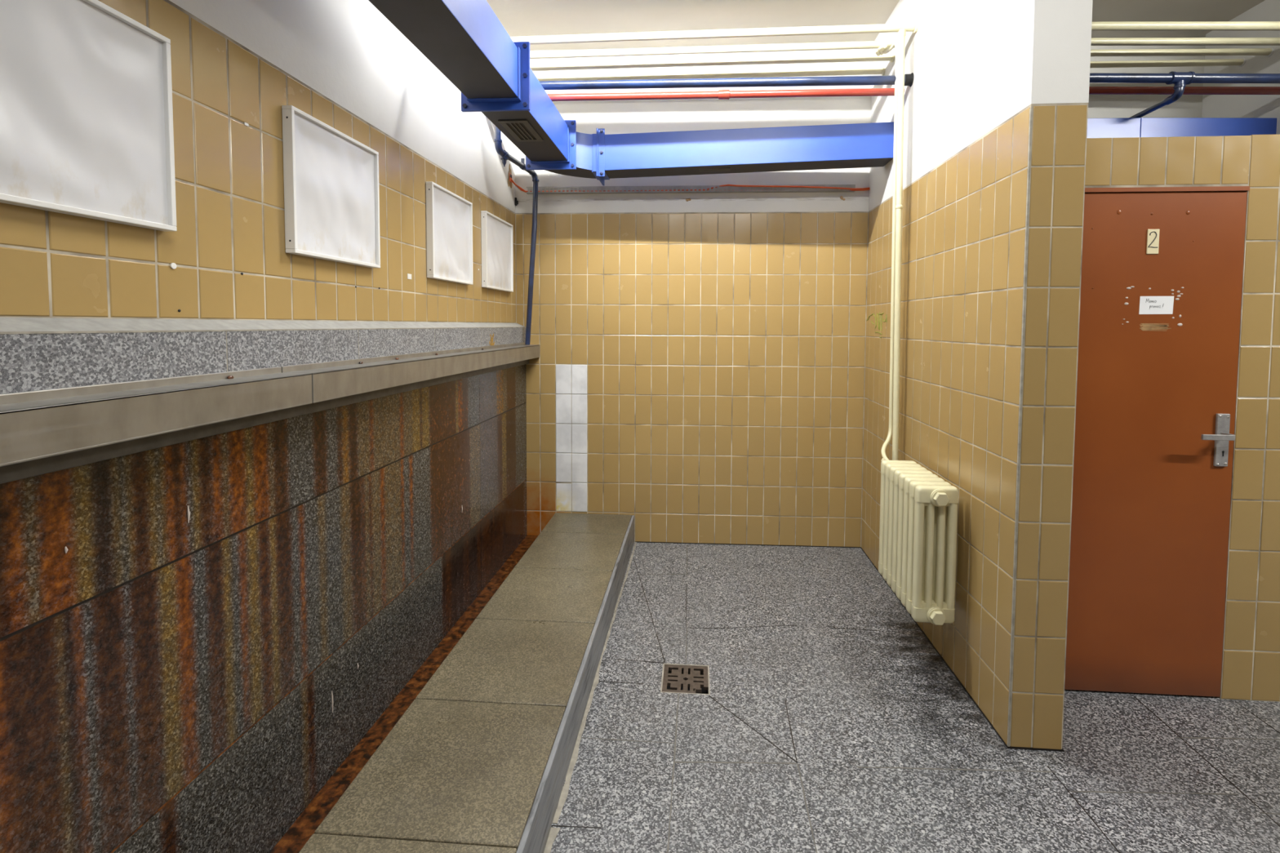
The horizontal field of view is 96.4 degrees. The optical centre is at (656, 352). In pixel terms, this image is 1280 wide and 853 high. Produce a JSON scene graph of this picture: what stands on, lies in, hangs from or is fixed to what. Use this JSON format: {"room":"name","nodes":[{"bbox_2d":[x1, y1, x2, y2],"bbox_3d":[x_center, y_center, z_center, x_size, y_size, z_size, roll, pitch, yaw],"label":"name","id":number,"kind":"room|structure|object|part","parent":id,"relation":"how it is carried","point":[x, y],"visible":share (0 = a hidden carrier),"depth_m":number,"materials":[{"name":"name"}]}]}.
{"room":"public restroom","nodes":[
{"label":"public restroom","id":0,"kind":"room"},
{"bbox_2d":[0,0,515,323],"bbox_3d":[-1.356,-0.158,-0.252,0.254,3.260,8.900,1,3,4],"label":"wall","id":1,"kind":"structure","parent":0,"point":[343,64],"depth_m":1.62,"materials":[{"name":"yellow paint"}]},
{"bbox_2d":[0,0,177,231],"bbox_3d":[-1.120,-0.476,1.063,0.031,0.426,0.456,1,3,4],"label":"framed panel","id":2,"kind":"object","parent":1,"relation":"attached to","point":[86,109],"visible":1,"depth_m":1.11,"materials":[{"name":"white paint"}]},
{"bbox_2d":[0,317,525,394],"bbox_3d":[-1.064,-0.002,1.619,0.071,0.174,4.454,1,3,4],"label":"stone ledge","id":3,"kind":"object","parent":1,"relation":"attached to","point":[37,353],"visible":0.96,"depth_m":1.30,"materials":[{"name":"grey stone"}]},
{"bbox_2d":[281,105,380,267],"bbox_3d":[-1.061,-0.516,1.898,0.031,0.426,0.456,1,3,4],"label":"framed panel","id":4,"kind":"object","parent":1,"relation":"attached to","point":[331,193],"visible":1,"depth_m":1.85,"materials":[{"name":"white paint"}]},
{"bbox_2d":[426,181,473,284],"bbox_3d":[-0.998,-0.557,2.779,0.031,0.426,0.455,1,3,4],"label":"framed panel","id":5,"kind":"object","parent":1,"relation":"attached to","point":[449,216],"visible":1,"depth_m":2.74,"materials":[{"name":"white paint"}]},
{"bbox_2d":[480,210,513,292],"bbox_3d":[-0.951,-0.588,3.434,0.031,0.426,0.465,1,3,4],"label":"framed panel","id":6,"kind":"object","parent":1,"relation":"attached to","point":[496,233],"visible":1,"depth_m":3.39,"materials":[{"name":"white paint"}]},
{"bbox_2d":[507,163,511,188],"bbox_3d":[-0.943,-1.136,3.681,0.009,0.153,0.085,1,3,4],"label":"junction box","id":7,"kind":"object","parent":1,"relation":"attached to","point":[509,182],"visible":1,"depth_m":3.67,"materials":[{"name":"paint"}]},
{"bbox_2d":[515,45,1204,547],"bbox_3d":[3.768,-0.317,3.710,10.007,3.261,0.257,0,3,3],"label":"wall","id":8,"kind":"structure","parent":0,"point":[698,375],"depth_m":3.78,"materials":[{"name":"yellow tile"}]},
{"bbox_2d":[526,184,855,194],"bbox_3d":[0.207,-1.058,3.721,2.130,0.042,0.028,0,3,3],"label":"cable tray","id":9,"kind":"object","parent":8,"relation":"attached to","point":[601,189],"visible":0.98,"depth_m":3.72,"materials":[{"name":"metal"}]},
{"bbox_2d":[511,179,870,191],"bbox_3d":[0.213,-1.077,3.710,2.309,0.069,0.089,0,3,1],"label":"cable","id":10,"kind":"object","parent":9,"relation":"on","point":[512,180],"visible":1,"depth_m":3.67,"materials":[{"name":"red plastic"}]},
{"bbox_2d":[517,186,870,192],"bbox_3d":[0.213,-1.071,3.712,2.307,0.067,0.073,0,3,2],"label":"cable","id":11,"kind":"object","parent":9,"relation":"on","point":[517,187],"visible":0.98,"depth_m":3.70,"materials":[{"name":"red plastic"}]},
{"bbox_2d":[538,71,1279,117],"bbox_3d":[1.236,-1.384,3.298,4.198,0.167,0.725,1,3,4],"label":"pipe","id":12,"kind":"object","parent":8,"relation":"attached to","point":[1180,79],"visible":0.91,"depth_m":2.97,"materials":[{"name":"metal"}]},
{"bbox_2d":[493,126,538,344],"bbox_3d":[-0.826,-0.747,3.421,0.096,1.426,0.593,1,3,4],"label":"pipe","id":13,"kind":"object","parent":12,"relation":"attached to","point":[504,155],"visible":0.95,"depth_m":3.68,"materials":[{"name":"blue metal"}]},
{"bbox_2d":[486,0,1265,50],"bbox_3d":[3.471,-1.844,-0.675,10.000,0.200,8.900,1,3,4],"label":"ceiling","id":14,"kind":"structure","parent":0,"point":[519,18],"depth_m":3.31,"materials":[{"name":"paint"}]},
{"bbox_2d":[543,542,1279,852],"bbox_3d":[3.452,1.611,-0.511,10.000,0.202,8.900,1,3,4],"label":"floor","id":15,"kind":"structure","parent":0,"point":[829,722],"depth_m":2.00,"materials":[{"name":"grey stone"}]},
{"bbox_2d":[0,364,537,852],"bbox_3d":[-0.969,0.784,1.649,0.240,1.202,4.455,1,3,4],"label":"trough urinal","id":16,"kind":"object","parent":15,"relation":"on","point":[205,642],"visible":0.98,"depth_m":1.45,"materials":[{"name":"orange stone"}]},
{"bbox_2d":[0,342,539,484],"bbox_3d":[-0.988,0.109,1.618,0.095,0.143,4.454,1,3,4],"label":"ledge","id":17,"kind":"object","parent":16,"relation":"on","point":[42,432],"visible":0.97,"depth_m":1.22,"materials":[{"name":"silver metal"}]},
{"bbox_2d":[298,512,634,852],"bbox_3d":[-0.567,1.286,1.801,0.539,0.190,4.168,1,3,4],"label":"step","id":18,"kind":"structure","parent":15,"relation":"on","point":[478,762],"depth_m":1.84,"materials":[{"name":"brown stone"}]},
{"bbox_2d":[660,663,710,694],"bbox_3d":[0.120,1.418,2.382,0.199,0.119,0.199,1,3,4],"label":"floor drain","id":19,"kind":"object","parent":15,"relation":"on","point":[676,677],"visible":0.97,"depth_m":2.39,"materials":[{"name":"metal"}]},
{"bbox_2d":[861,0,1093,751],"bbox_3d":[1.389,-0.287,2.806,0.189,3.261,1.802,1,3,4],"label":"wall partition","id":20,"kind":"structure","parent":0,"point":[996,104],"depth_m":2.12,"materials":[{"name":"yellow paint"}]},
{"bbox_2d":[368,0,893,185],"bbox_3d":[0.126,-1.080,1.059,2.100,0.307,5.008,1,3,4],"label":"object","id":21,"kind":"object","parent":20,"relation":"attached to","point":[465,40],"visible":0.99,"depth_m":3.21,"materials":[{"name":"blue metal"}]},
{"bbox_2d":[497,119,543,142],"bbox_3d":[-0.656,-1.076,2.784,0.136,0.008,0.295,1,3,4],"label":"grille","id":22,"kind":"object","parent":21,"relation":"attached to","point":[519,130],"depth_m":2.77,"materials":[{"name":"grey metal"}]},
{"bbox_2d":[698,167,730,171],"bbox_3d":[0.317,-1.086,3.398,0.239,0.008,0.067,1,3,4],"label":"grille","id":23,"kind":"object","parent":21,"relation":"attached to","point":[700,169],"depth_m":3.38,"materials":[{"name":"grey metal"}]},
{"bbox_2d":[547,86,1279,101],"bbox_3d":[1.173,-1.389,3.088,4.293,0.093,0.051,1,3,4],"label":"gas pipe","id":24,"kind":"object","parent":20,"relation":"attached to","point":[721,94],"visible":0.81,"depth_m":3.10,"materials":[{"name":"metal"}]},
{"bbox_2d":[878,460,958,625],"bbox_3d":[1.166,0.813,2.527,0.202,0.560,0.523,1,3,4],"label":"radiator","id":25,"kind":"object","parent":20,"relation":"attached to","point":[917,528],"visible":1,"depth_m":2.36,"materials":[{"name":"beige metal"}]},
{"bbox_2d":[1084,134,1279,702],"bbox_3d":[5.016,0.299,2.063,7.167,2.197,0.101,1,3,4],"label":"wall","id":26,"kind":"structure","parent":0,"point":[1251,654],"depth_m":2.20,"materials":[{"name":"yellow tile"}]},
{"bbox_2d":[1064,186,1249,697],"bbox_3d":[1.888,0.367,2.227,0.700,1.996,0.116,1,3,4],"label":"door","id":27,"kind":"structure","parent":26,"relation":"in","point":[1156,400],"depth_m":2.23,"materials":[{"name":"red paint"}]},
{"bbox_2d":[1146,229,1159,253],"bbox_3d":[1.910,-0.425,2.199,0.043,0.095,0.006,1,3,4],"label":"number plate","id":28,"kind":"object","parent":27,"relation":"attached to","point":[1153,235],"visible":1,"depth_m":2.20,"materials":[{"name":"beige"}]},
{"bbox_2d":[1138,296,1173,314],"bbox_3d":[1.933,-0.181,2.211,0.125,0.071,0.002,1,3,4],"label":"paper note","id":29,"kind":"object","parent":27,"relation":"attached to","point":[1148,304],"visible":1,"depth_m":2.21,"materials":[{"name":"white paper"}]},
{"bbox_3d":[1.895,-0.623,2.212,0.700,0.016,0.052,1,3,4],"label":"frame","id":30,"kind":"part","parent":27,"relation":"part of","materials":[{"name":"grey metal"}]},
{"bbox_3d":[2.124,0.321,2.182,0.123,0.021,0.064,1,3,4],"label":"handle","id":31,"kind":"part","parent":27,"relation":"part of","materials":[{"name":"metal"}]},
{"bbox_3d":[2.188,0.341,2.213,0.047,0.205,0.010,1,3,4],"label":"handle plate","id":32,"kind":"part","parent":27,"relation":"part of","materials":[{"name":"metal"}]},
{"bbox_2d":[1201,0,1279,134],"bbox_3d":[3.349,-0.281,2.889,0.100,3.260,1.362,1,3,4],"label":"wall","id":33,"kind":"structure","parent":0,"point":[1237,106],"depth_m":3.21,"materials":[{"name":"white paint"}]},
{"bbox_2d":[537,57,1245,80],"bbox_3d":[1.196,-1.673,3.410,4.297,0.052,0.051,1,3,4],"label":"pipe","id":34,"kind":"object","parent":33,"relation":"attached to","point":[1224,62],"visible":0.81,"depth_m":3.41,"materials":[{"name":"beige metal"}]},
{"bbox_2d":[510,21,1279,44],"bbox_3d":[1.160,-1.619,2.906,4.298,0.108,0.055,1,3,4],"label":"pipe","id":35,"kind":"object","parent":33,"relation":"attached to","point":[1114,25],"visible":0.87,"depth_m":2.91,"materials":[{"name":"beige metal"}]},
{"bbox_2d":[892,28,906,460],"bbox_3d":[1.210,-0.294,2.883,0.052,2.669,0.211,2,3,24],"label":"pipe","id":36,"kind":"object","parent":35,"relation":"attached to","point":[902,33],"visible":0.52,"depth_m":2.94,"materials":[{"name":"beige metal"}]},
{"bbox_2d":[530,47,1274,71],"bbox_3d":[1.185,-1.660,3.251,4.297,0.074,0.051,1,3,4],"label":"pipe","id":37,"kind":"object","parent":33,"relation":"attached to","point":[1268,51],"visible":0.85,"depth_m":3.26,"materials":[{"name":"beige metal"}]},
{"bbox_2d":[529,37,1279,58],"bbox_3d":[1.174,-1.643,3.097,4.298,0.096,0.053,1,3,4],"label":"pipe","id":38,"kind":"object","parent":33,"relation":"attached to","point":[1095,41],"visible":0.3,"depth_m":3.11,"materials":[{"name":"beige metal"}]},
{"bbox_2d":[875,40,898,461],"bbox_3d":[1.206,-0.537,2.958,0.101,2.232,0.402,1,3,4],"label":"pipe","id":39,"kind":"object","parent":38,"relation":"attached to","point":[884,49],"visible":0.83,"depth_m":2.99,"materials":[{"name":"beige metal"}]},
{"bbox_2d":[1086,117,1276,137],"bbox_3d":[2.424,-1.178,3.215,1.807,0.220,0.180,1,3,4],"label":"ventilation duct","id":40,"kind":"object","parent":33,"relation":"attached to","point":[1127,127],"visible":0.32,"depth_m":3.09,"materials":[{"name":"blue metal"}]}
]}

